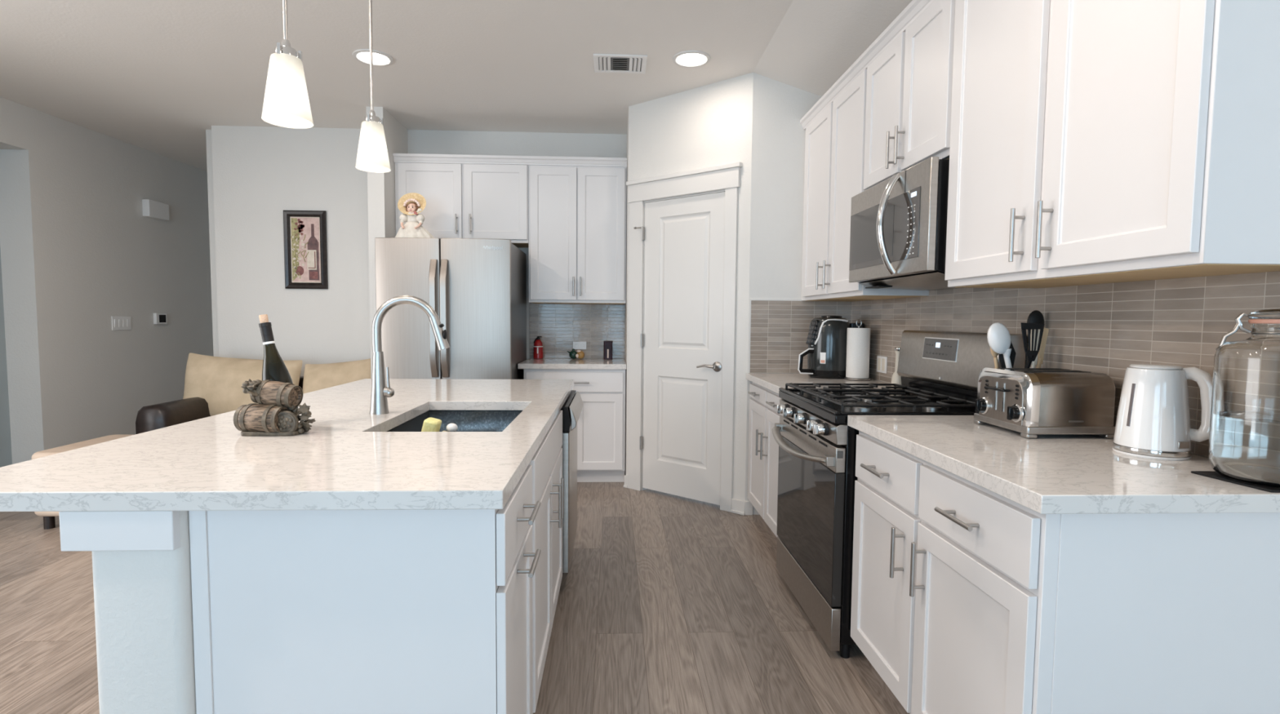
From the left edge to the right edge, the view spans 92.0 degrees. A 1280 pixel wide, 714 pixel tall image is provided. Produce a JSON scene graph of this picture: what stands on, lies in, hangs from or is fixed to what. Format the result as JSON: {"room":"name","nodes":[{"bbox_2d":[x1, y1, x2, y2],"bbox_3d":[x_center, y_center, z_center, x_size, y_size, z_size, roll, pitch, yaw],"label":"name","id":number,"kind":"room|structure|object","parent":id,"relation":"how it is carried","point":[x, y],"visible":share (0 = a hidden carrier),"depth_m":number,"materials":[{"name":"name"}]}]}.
{"room":"kitchen","nodes":[
{"label":"kitchen","id":0,"kind":"room"},
{"bbox_2d":[0,97,213,464],"bbox_3d":[-4.495,-0.261,1.446,0.240,2.770,11.100,0,4,-2],"label":"wall","id":1,"kind":"structure","parent":0,"point":[79,251],"depth_m":5.09,"materials":[{"name":"paint"}]},
{"bbox_2d":[0,248,12,467],"bbox_3d":[-4.700,-0.256,3.854,0.110,2.440,1.520,0,4,-2],"label":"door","id":2,"kind":"structure","parent":1,"relation":"in","point":[6,457],"depth_m":4.61,"materials":[{"name":"white"}]},
{"bbox_2d":[111,316,131,330],"bbox_3d":[-4.538,-0.293,5.398,0.015,0.114,0.216,0,4,-2],"label":"light switch","id":3,"kind":"object","parent":1,"relation":"attached to","point":[118,323],"visible":1,"depth_m":5.39,"materials":[{"name":"white plastic"}]},
{"bbox_2d":[142,199,169,220],"bbox_3d":[-4.523,-1.373,5.772,0.064,0.155,0.260,0,4,-2],"label":"door chime","id":4,"kind":"object","parent":1,"relation":"attached to","point":[150,208],"visible":1,"depth_m":5.72,"materials":[{"name":"white plastic"}]},
{"bbox_2d":[153,313,167,324],"bbox_3d":[-4.550,-0.364,5.859,0.031,0.104,0.140,0,4,-2],"label":"thermostat","id":5,"kind":"object","parent":1,"relation":"attached to","point":[158,318],"visible":1,"depth_m":5.84,"materials":[{"name":"white plastic"}]},
{"bbox_2d":[91,511,196,713],"bbox_3d":[-1.033,0.665,2.291,0.178,0.875,2.146,0,4,-2],"label":"wall","id":6,"kind":"structure","parent":0,"point":[143,603],"depth_m":1.21,"materials":[{"name":"paint"}]},
{"bbox_2d":[58,511,180,551],"bbox_3d":[-1.050,0.267,2.265,0.210,0.078,2.167,0,4,-2],"label":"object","id":7,"kind":"structure","parent":6,"relation":"attached to","point":[110,531],"depth_m":1.19,"materials":[{"name":"paint"}]},
{"bbox_2d":[205,129,218,356],"bbox_3d":[-3.549,-0.534,5.982,0.120,2.770,1.660,0,4,-2],"label":"wall","id":8,"kind":"structure","parent":0,"point":[208,132],"depth_m":5.12,"materials":[{"name":"paint"}]},
{"bbox_2d":[211,106,626,378],"bbox_3d":[-1.012,-0.448,4.933,4.860,2.770,0.660,0,4,-2],"label":"wall","id":9,"kind":"structure","parent":0,"point":[260,173],"depth_m":5.03,"materials":[{"name":"paint"}]},
{"bbox_2d":[283,210,328,288],"bbox_3d":[-2.724,-0.873,5.030,0.336,0.632,0.025,0,4,-2],"label":"framed picture","id":10,"kind":"object","parent":9,"relation":"attached to","point":[304,232],"visible":1,"depth_m":5.03,"materials":[{"name":"black wood"}]},
{"bbox_2d":[289,217,320,283],"bbox_3d":[-2.724,-0.873,5.037,0.240,0.536,0.006,0,4,-2],"label":"print","id":11,"kind":"object","parent":10,"relation":"attached to","point":[304,232],"depth_m":5.03,"materials":[{"name":"multicoloured paper"}]},
{"bbox_2d":[394,162,528,248],"bbox_3d":[-1.377,-1.206,4.890,1.014,0.622,0.380,0,4,-2],"label":"upper cabinet","id":12,"kind":"object","parent":9,"relation":"attached to","point":[464,201],"visible":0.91,"depth_m":4.75,"materials":[{"name":"paint"}]},
{"bbox_2d":[392,153,626,167],"bbox_3d":[-0.988,-1.512,4.749,1.776,0.060,0.056,0,4,-2],"label":"crown molding","id":13,"kind":"structure","parent":12,"relation":"attached to","point":[397,157],"depth_m":4.73,"materials":[{"name":"paint"}]},
{"bbox_2d":[528,303,625,358],"bbox_3d":[-0.523,-0.217,5.174,0.800,0.457,0.010,0,4,-2],"label":"tile backsplash","id":14,"kind":"structure","parent":9,"relation":"attached to","point":[558,325],"depth_m":5.17,"materials":[{"name":"grey tile"}]},
{"bbox_2d":[573,341,586,349],"bbox_3d":[-0.505,-0.097,5.173,0.112,0.066,0.008,0,4,-2],"label":"outlet","id":15,"kind":"object","parent":14,"relation":"attached to","point":[576,344],"visible":0.97,"depth_m":5.17,"materials":[{"name":"white plastic"}]},
{"bbox_2d":[528,164,626,304],"bbox_3d":[-0.492,-0.972,4.943,0.760,1.082,0.380,0,4,-2],"label":"upper cabinet","id":16,"kind":"object","parent":9,"relation":"attached to","point":[577,214],"visible":1,"depth_m":4.80,"materials":[{"name":"paint"}]},
{"bbox_2d":[0,472,909,713],"bbox_3d":[-2.029,1.160,1.640,7.300,0.050,11.100,0,4,-2],"label":"floor","id":17,"kind":"structure","parent":0,"point":[667,603],"depth_m":2.50,"materials":[{"name":"beige wood"}]},
{"bbox_2d":[31,435,132,529],"bbox_3d":[-3.174,0.761,3.855,0.700,0.455,0.605,0,4,-2],"label":"table","id":18,"kind":"object","parent":17,"relation":"on","point":[49,522],"visible":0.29,"depth_m":3.62,"materials":[{"name":"brown wood"}]},
{"bbox_2d":[135,352,371,434],"bbox_3d":[-2.756,0.434,4.612,1.443,0.900,0.880,0,4,-2],"label":"sofa","id":19,"kind":"object","parent":17,"relation":"on","point":[212,384],"visible":0.33,"depth_m":4.65,"materials":[{"name":"brown leather"}]},
{"bbox_2d":[182,352,302,416],"bbox_3d":[-3.049,0.221,4.728,0.910,0.546,0.267,0,4,-2],"label":"cushion","id":20,"kind":"object","parent":19,"relation":"on","point":[216,381],"depth_m":4.65,"materials":[{"name":"beige fabric"}]},
{"bbox_2d":[302,358,371,394],"bbox_3d":[-2.320,0.237,4.767,0.590,0.522,0.260,0,4,-2],"label":"cushion","id":21,"kind":"object","parent":19,"relation":"on","point":[316,376],"depth_m":4.72,"materials":[{"name":"beige fabric"}]},
{"bbox_2d":[188,465,541,713],"bbox_3d":[-0.577,0.718,1.492,0.660,0.876,0.460,0,4,-2],"label":"base cabinet","id":22,"kind":"object","parent":17,"relation":"on","point":[515,567],"depth_m":1.25,"materials":[{"name":"paint"}]},
{"bbox_2d":[374,237,526,379],"bbox_3d":[-1.363,0.063,4.605,0.910,1.785,0.888,0,4,-2],"label":"refrigerator","id":23,"kind":"object","parent":17,"relation":"on","point":[476,288],"visible":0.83,"depth_m":4.21,"materials":[{"name":"metal"}]},
{"bbox_2d":[395,192,434,238],"bbox_3d":[-1.603,-0.986,4.380,0.330,0.366,0.172,0,4,-2],"label":"doll","id":24,"kind":"object","parent":23,"relation":"on","point":[411,204],"visible":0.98,"depth_m":4.36,"materials":[{"name":"fabric"}]},
{"bbox_2d":[528,410,564,713],"bbox_3d":[-0.598,0.673,2.219,0.640,0.876,0.995,0,4,-2],"label":"base cabinet","id":25,"kind":"object","parent":17,"relation":"on","point":[548,482],"visible":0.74,"depth_m":2.10,"materials":[{"name":"paint"}]},
{"bbox_2d":[0,378,573,511],"bbox_3d":[-0.880,0.208,2.282,1.131,0.038,2.202,0,4,-2],"label":"countertop","id":26,"kind":"structure","parent":25,"relation":"on","point":[348,459],"depth_m":1.42,"materials":[{"name":"white stone"}]},
{"bbox_2d":[233,378,315,435],"bbox_3d":[-1.038,0.141,1.763,0.207,0.158,0.114,0,4,-2],"label":"holder","id":27,"kind":"object","parent":26,"relation":"on","point":[277,413],"visible":1,"depth_m":1.74,"materials":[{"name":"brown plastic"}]},
{"bbox_2d":[258,314,299,415],"bbox_3d":[-1.084,0.036,1.854,0.106,0.327,0.081,0,4,-2],"label":"wine bottle","id":28,"kind":"object","parent":27,"relation":"in","point":[274,369],"visible":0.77,"depth_m":1.83,"materials":[{"name":"green glass"}]},
{"bbox_2d":[369,295,449,414],"bbox_3d":[-0.803,-0.008,2.151,0.277,0.412,0.063,0,4,-2],"label":"faucet","id":29,"kind":"object","parent":26,"relation":"on","point":[380,392],"visible":1,"depth_m":2.13,"materials":[{"name":"silver metal"}]},
{"bbox_2d":[387,410,522,431],"bbox_3d":[-0.629,0.355,2.165,0.471,0.234,0.716,0,4,-2],"label":"sink","id":30,"kind":"object","parent":26,"relation":"in","point":[465,420],"visible":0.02,"depth_m":2.50,"materials":[{"name":"silver metal"}]},
{"bbox_3d":[-0.742,0.317,2.024,0.161,0.128,0.086,0,4,-2],"label":"sponge holder","id":31,"kind":"object","parent":30,"relation":"in","visible":0},
{"bbox_2d":[421,417,441,431],"bbox_3d":[-0.698,0.289,2.024,0.084,0.176,0.068,0,4,-2],"label":"sponge","id":32,"kind":"object","parent":31,"relation":"in","point":[430,424],"visible":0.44,"depth_m":1.99,"materials":[{"name":"yellow"}]},
{"bbox_2d":[446,423,457,431],"bbox_3d":[-0.650,0.289,2.046,0.094,0.140,0.037,0,4,-2],"label":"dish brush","id":33,"kind":"object","parent":31,"relation":"in","point":[451,427],"visible":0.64,"depth_m":2.03,"materials":[{"name":"white plastic"}]},
{"bbox_2d":[560,390,582,573],"bbox_3d":[-0.614,0.625,3.037,0.638,0.870,0.632,0,4,-2],"label":"dishwasher","id":34,"kind":"object","parent":17,"relation":"on","point":[571,409],"visible":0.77,"depth_m":2.76,"materials":[{"name":"metal"}]},
{"bbox_2d":[524,368,625,482],"bbox_3d":[-0.499,0.508,4.886,0.755,0.876,0.660,0,4,-2],"label":"base cabinet","id":35,"kind":"object","parent":17,"relation":"on","point":[601,424],"visible":0.34,"depth_m":4.61,"materials":[{"name":"paint"}]},
{"bbox_2d":[517,358,626,369],"bbox_3d":[-0.512,0.051,4.867,0.798,0.038,0.634,0,4,-2],"label":"countertop","id":36,"kind":"structure","parent":35,"relation":"on","point":[531,363],"depth_m":4.57,"materials":[{"name":"white stone"}]},
{"bbox_2d":[533,336,542,359],"bbox_3d":[-0.841,-0.079,5.103,0.082,0.187,0.083,0,4,-2],"label":"bottle","id":37,"kind":"object","parent":36,"relation":"on","point":[538,345],"visible":1,"depth_m":5.07,"materials":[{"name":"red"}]},
{"bbox_2d":[567,348,584,359],"bbox_3d":[-0.529,-0.025,5.088,0.146,0.087,0.067,0,4,-2],"label":"glass ornament","id":38,"kind":"object","parent":36,"relation":"on","point":[573,354],"visible":1,"depth_m":5.07,"materials":[{"name":"multicoloured glass"}]},
{"bbox_2d":[603,341,612,359],"bbox_3d":[-0.264,-0.057,5.120,0.074,0.150,0.074,0,4,-2],"label":"candle jar","id":39,"kind":"object","parent":36,"relation":"on","point":[607,344],"visible":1,"depth_m":5.08,"materials":[{"name":"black glass"}]},
{"bbox_2d":[747,382,782,537],"bbox_3d":[1.003,0.608,3.481,0.680,0.876,0.901,0,4,-2],"label":"base cabinet","id":40,"kind":"object","parent":17,"relation":"on","point":[763,450],"visible":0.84,"depth_m":3.50,"materials":[{"name":"paint"}]},
{"bbox_2d":[746,373,889,394],"bbox_3d":[1.019,0.151,3.458,0.663,0.038,0.915,0,4,-2],"label":"countertop","id":41,"kind":"structure","parent":40,"relation":"on","point":[773,382],"depth_m":3.46,"materials":[{"name":"white stone"}]},
{"bbox_2d":[797,315,849,378],"bbox_3d":[1.077,-0.063,3.653,0.329,0.366,0.241,0,4,-2],"label":"air fryer","id":42,"kind":"object","parent":41,"relation":"on","point":[826,352],"visible":0.92,"depth_m":3.56,"materials":[{"name":"black plastic"}]},
{"bbox_2d":[848,323,864,328],"bbox_3d":[1.286,-0.044,3.723,0.086,0.321,0.120,0,4,-2],"label":"canister","id":43,"kind":"object","parent":41,"relation":"on","point":[851,325],"visible":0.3,"depth_m":3.65,"materials":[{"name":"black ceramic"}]},
{"bbox_2d":[844,319,870,380],"bbox_3d":[1.242,-0.043,3.515,0.141,0.346,0.141,0,4,-2],"label":"paper towel holder","id":44,"kind":"object","parent":41,"relation":"on","point":[845,378],"visible":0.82,"depth_m":3.49,"materials":[{"name":"silver metal"}]},
{"bbox_2d":[845,328,870,378],"bbox_3d":[1.241,-0.024,3.517,0.125,0.282,0.125,0,4,-2],"label":"paper towel roll","id":45,"kind":"object","parent":44,"relation":"on","point":[858,340],"visible":1,"depth_m":3.46,"materials":[{"name":"white paper"}]},
{"bbox_2d":[891,347,901,385],"bbox_3d":[1.292,0.055,3.087,0.064,0.205,0.064,0,4,-2],"label":"cruet","id":46,"kind":"object","parent":41,"relation":"on","point":[896,379],"visible":0.43,"depth_m":3.07,"materials":[{"name":"beige ceramic"}]},
{"bbox_2d":[772,330,1025,658],"bbox_3d":[0.988,0.494,2.628,0.772,1.207,0.766,0,4,-2],"label":"gas range","id":47,"kind":"object","parent":17,"relation":"on","point":[816,465],"visible":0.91,"depth_m":2.46,"materials":[{"name":"silver metal"}]},
{"bbox_2d":[778,387,976,424],"bbox_3d":[1.006,0.196,2.611,0.642,0.047,0.765,0,4,-2],"label":"cooktop","id":48,"kind":"object","parent":47,"relation":"in","point":[828,412],"depth_m":2.44,"materials":[{"name":"black metal"}]},
{"bbox_2d":[935,342,940,347],"bbox_3d":[1.277,-0.051,2.642,0.009,0.021,0.035,0,4,-2],"label":"clock","id":49,"kind":"object","parent":47,"relation":"on","point":[937,344],"depth_m":2.64,"materials":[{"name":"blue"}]},
{"bbox_2d":[850,431,1279,713],"bbox_3d":[1.077,0.715,1.762,0.680,0.876,0.958,0,4,-2],"label":"base cabinet","id":50,"kind":"object","parent":17,"relation":"on","point":[967,598],"visible":0.96,"depth_m":1.28,"materials":[{"name":"paint"}]},
{"bbox_2d":[847,415,1279,514],"bbox_3d":[1.094,0.259,1.721,0.663,0.038,1.004,0,4,-2],"label":"countertop","id":51,"kind":"structure","parent":50,"relation":"on","point":[1044,474],"depth_m":1.42,"materials":[{"name":"white stone"}]},
{"bbox_2d":[973,367,1115,438],"bbox_3d":[1.232,0.134,1.915,0.298,0.188,0.270,0,4,-2],"label":"toaster","id":52,"kind":"object","parent":51,"relation":"on","point":[1032,402],"visible":0.98,"depth_m":1.79,"materials":[{"name":"metal"}]},
{"bbox_2d":[1111,364,1213,461],"bbox_3d":[1.323,0.135,1.581,0.167,0.232,0.169,0,4,-2],"label":"electric kettle","id":53,"kind":"object","parent":51,"relation":"on","point":[1153,422],"visible":0.98,"depth_m":1.53,"materials":[{"name":"white plastic"}]},
{"bbox_2d":[1177,441,1189,448],"bbox_3d":[1.335,0.216,1.517,0.036,0.018,0.004,0,4,-15],"label":"switch","id":54,"kind":"object","parent":53,"relation":"attached to","point":[1180,445],"depth_m":1.51,"materials":[{"name":"silver metal"}]},
{"bbox_2d":[1191,471,1279,493],"bbox_3d":[1.337,0.265,1.315,0.182,0.004,0.164,0,4,-2],"label":"mat","id":55,"kind":"object","parent":51,"relation":"on","point":[1212,474],"visible":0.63,"depth_m":1.31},
{"bbox_2d":[1208,308,1279,488],"bbox_3d":[1.342,0.081,1.298,0.205,0.364,0.205,0,4,-2],"label":"glass jar","id":56,"kind":"object","parent":55,"relation":"on","point":[1244,433],"visible":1,"depth_m":1.27,"materials":[{"name":"glass"}]},
{"bbox_3d":[1.301,0.150,2.121,0.112,0.135,0.112,0,4,-2],"label":"utensil crock","id":57,"kind":"object","parent":51,"relation":"on","visible":0},
{"bbox_2d":[990,347,999,368],"bbox_3d":[1.234,0.068,2.123,0.076,0.279,0.019,0,4,-15],"label":"wooden spoon","id":58,"kind":"object","parent":57,"relation":"in","point":[994,354],"visible":0.3,"depth_m":2.11,"materials":[{"name":"brown wood"}]},
{"bbox_2d":[986,322,1012,368],"bbox_3d":[1.235,0.048,2.081,0.143,0.327,0.040,0,4,-2],"label":"ladle","id":59,"kind":"object","parent":57,"relation":"in","point":[998,336],"visible":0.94,"depth_m":2.06,"materials":[{"name":"white plastic"}]},
{"bbox_2d":[998,341,1016,368],"bbox_3d":[1.247,0.064,2.096,0.071,0.290,0.026,-1,4,-24],"label":"spatula","id":60,"kind":"object","parent":57,"relation":"in","point":[1012,356],"visible":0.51,"depth_m":2.09,"materials":[{"name":"black plastic"}]},
{"bbox_2d":[1020,322,1044,368],"bbox_3d":[1.287,0.048,2.082,0.080,0.327,0.097,0,4,-2],"label":"slotted turner","id":61,"kind":"object","parent":57,"relation":"in","point":[1031,355],"visible":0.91,"depth_m":2.03,"materials":[{"name":"black plastic"}]},
{"bbox_2d":[1024,310,1044,368],"bbox_3d":[1.350,0.023,2.140,0.089,0.369,0.024,0,4,-2],"label":"serving spoon","id":62,"kind":"object","parent":57,"relation":"in","point":[1035,317],"visible":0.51,"depth_m":2.12,"materials":[{"name":"black plastic"}]},
{"bbox_2d":[1030,329,1039,368],"bbox_3d":[1.334,0.053,2.100,0.040,0.311,0.012,-1,4,-17],"label":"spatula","id":63,"kind":"object","parent":57,"relation":"in","point":[1033,363],"visible":0.2,"depth_m":2.09,"materials":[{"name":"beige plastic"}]},
{"bbox_2d":[1035,328,1048,368],"bbox_3d":[1.356,0.054,2.112,0.070,0.311,0.012,0,4,-2],"label":"wooden spatula","id":64,"kind":"object","parent":57,"relation":"in","point":[1041,353],"visible":0.54,"depth_m":2.10,"materials":[{"name":"brown wood"}]},
{"bbox_2d":[0,0,912,171],"bbox_3d":[-2.027,-1.552,1.471,7.260,0.355,11.100,0,4,-2],"label":"ceiling","id":65,"kind":"structure","parent":0,"point":[153,76],"depth_m":3.56,"materials":[{"name":"paint"}]},
{"bbox_2d":[261,0,313,128],"bbox_3d":[-0.945,-1.131,1.635,0.122,0.994,0.122,0,4,-2],"label":"pendant light","id":66,"kind":"object","parent":65,"relation":"hanging from","point":[286,100],"visible":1,"depth_m":1.63,"materials":[{"name":"white glass"}]},
{"bbox_2d":[355,0,391,173],"bbox_3d":[-0.971,-1.176,2.227,0.120,0.978,0.120,0,4,-2],"label":"pendant light","id":67,"kind":"object","parent":65,"relation":"hanging from","point":[372,156],"visible":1,"depth_m":2.22,"materials":[{"name":"white glass"}]},
{"bbox_2d":[352,48,393,66],"bbox_3d":[-1.564,-1.755,3.624,0.224,0.009,0.224,0,4,-2],"label":"recessed light","id":68,"kind":"object","parent":65,"relation":"in","point":[380,58],"visible":0.94,"depth_m":3.62,"materials":[{"name":"paint"}]},
{"bbox_2d":[358,52,388,63],"bbox_3d":[-1.564,-1.757,3.624,0.165,0.002,0.165,0,4,-2],"label":"diffuser","id":69,"kind":"object","parent":68,"relation":"attached to","point":[364,57],"depth_m":3.62,"materials":[{"name":"white plastic"}]},
{"bbox_2d":[593,53,647,73],"bbox_3d":[-0.118,-1.746,3.682,0.313,0.010,0.256,0,4,-2],"label":"ceiling vent","id":70,"kind":"object","parent":65,"relation":"in","point":[603,63],"visible":1,"depth_m":3.67,"materials":[{"name":"white plastic"}]},
{"bbox_2d":[672,50,711,66],"bbox_3d":[0.300,-1.738,3.605,0.224,0.009,0.224,0,4,-2],"label":"recessed light","id":71,"kind":"object","parent":65,"relation":"in","point":[686,58],"visible":1,"depth_m":3.60,"materials":[{"name":"paint"}]},
{"bbox_2d":[677,53,705,64],"bbox_3d":[0.300,-1.740,3.605,0.165,0.002,0.165,0,4,-2],"label":"diffuser","id":72,"kind":"object","parent":71,"relation":"attached to","point":[682,58],"depth_m":3.60,"materials":[{"name":"white plastic"}]},
{"bbox_2d":[624,72,822,515],"bbox_3d":[0.476,-0.402,4.389,1.942,2.770,0.556,4,5,41],"label":"wall","id":73,"kind":"structure","parent":0,"point":[752,119],"depth_m":3.89,"materials":[{"name":"paint"}]},
{"bbox_2d":[633,191,724,505],"bbox_3d":[0.258,-0.055,4.239,0.715,2.048,0.104,3,5,38],"label":"door","id":74,"kind":"structure","parent":73,"relation":"in","point":[682,339],"depth_m":4.22,"materials":[{"name":"paint"}]},
{"bbox_2d":[626,161,742,512],"bbox_3d":[0.290,-0.126,4.253,0.928,2.232,0.126,3,5,39],"label":"trim","id":75,"kind":"structure","parent":73,"relation":"attached to","point":[726,177],"depth_m":4.14,"materials":[{"name":"paint"}]},
{"bbox_2d":[623,475,753,515],"bbox_3d":[0.293,0.947,4.261,1.057,0.090,0.053,3,4,37],"label":"baseboard","id":76,"kind":"structure","parent":73,"relation":"attached to","point":[738,507],"depth_m":3.97,"materials":[{"name":"paint"}]},
{"bbox_2d":[747,299,801,373],"bbox_3d":[1.009,-0.130,3.905,0.647,0.465,0.012,0,4,-2],"label":"trim","id":77,"kind":"structure","parent":73,"relation":"attached to","point":[749,322],"depth_m":3.88,"materials":[{"name":"paint"}]},
{"bbox_2d":[750,300,851,373],"bbox_3d":[1.014,-0.126,3.907,0.638,0.457,0.010,0,4,-2],"label":"tile backsplash","id":78,"kind":"structure","parent":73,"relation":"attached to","point":[780,329],"depth_m":3.90,"materials":[{"name":"grey tile"}]},
{"bbox_3d":[1.568,-0.127,0.092,0.120,2.770,7.865,0,4,-2],"label":"wall","id":79,"kind":"structure","parent":0,"visible":0},
{"bbox_2d":[801,69,928,302],"bbox_3d":[1.176,-0.862,3.389,0.387,1.082,0.965,0,4,-2],"label":"upper cabinet","id":80,"kind":"object","parent":79,"relation":"attached to","point":[835,140],"visible":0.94,"depth_m":3.28,"materials":[{"name":"paint"}]},
{"bbox_2d":[863,0,955,190],"bbox_3d":[1.215,-1.041,2.521,0.387,0.616,0.740,0,4,-2],"label":"upper cabinet","id":81,"kind":"object","parent":79,"relation":"attached to","point":[909,84],"visible":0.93,"depth_m":2.43,"materials":[{"name":"paint"}]},
{"bbox_2d":[848,156,964,290],"bbox_3d":[1.163,-0.509,2.551,0.478,0.433,0.733,0,4,-2],"label":"microwave","id":82,"kind":"object","parent":81,"relation":"attached to","point":[899,224],"visible":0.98,"depth_m":2.40,"materials":[{"name":"silver metal"}]},
{"bbox_2d":[911,191,916,197],"bbox_3d":[1.013,-0.602,2.284,0.001,0.016,0.040,0,4,-2],"label":"clock","id":83,"kind":"object","parent":82,"relation":"on","point":[913,193],"depth_m":2.28,"materials":[{"name":"white"}]},
{"bbox_2d":[850,271,1279,457],"bbox_3d":[1.393,0.102,2.601,0.010,0.800,2.675,0,4,-2],"label":"tile backsplash","id":84,"kind":"structure","parent":79,"relation":"attached to","point":[1106,328],"depth_m":1.87,"materials":[{"name":"grey tile"}]},
{"bbox_2d":[876,355,887,373],"bbox_3d":[1.348,0.041,3.445,0.008,0.092,0.124,0,4,-2],"label":"outlet","id":85,"kind":"object","parent":84,"relation":"attached to","point":[882,362],"visible":1,"depth_m":3.43,"materials":[{"name":"white plastic"}]},
{"bbox_2d":[877,358,880,370],"bbox_3d":[1.345,0.040,3.471,0.003,0.068,0.034,0,4,-2],"label":"socket","id":86,"kind":"object","parent":85,"relation":"attached to","point":[878,359],"depth_m":3.47,"materials":[{"name":"beige plastic"}]},
{"bbox_2d":[881,358,884,371],"bbox_3d":[1.347,0.043,3.419,0.003,0.068,0.034,0,4,-2],"label":"socket","id":87,"kind":"object","parent":85,"relation":"attached to","point":[882,359],"depth_m":3.42,"materials":[{"name":"beige plastic"}]},
{"bbox_2d":[944,0,1279,288],"bbox_3d":[1.249,-0.755,1.688,0.387,1.082,0.953,0,4,-2],"label":"upper cabinet","id":88,"kind":"object","parent":79,"relation":"attached to","point":[1092,142],"visible":1,"depth_m":1.46,"materials":[{"name":"paint"}]},
{"bbox_2d":[800,0,934,129],"bbox_3d":[1.075,-1.355,2.500,0.056,0.060,2.665,0,4,-2],"label":"crown molding","id":89,"kind":"structure","parent":88,"relation":"attached to","point":[915,8],"depth_m":2.81,"materials":[{"name":"paint"}]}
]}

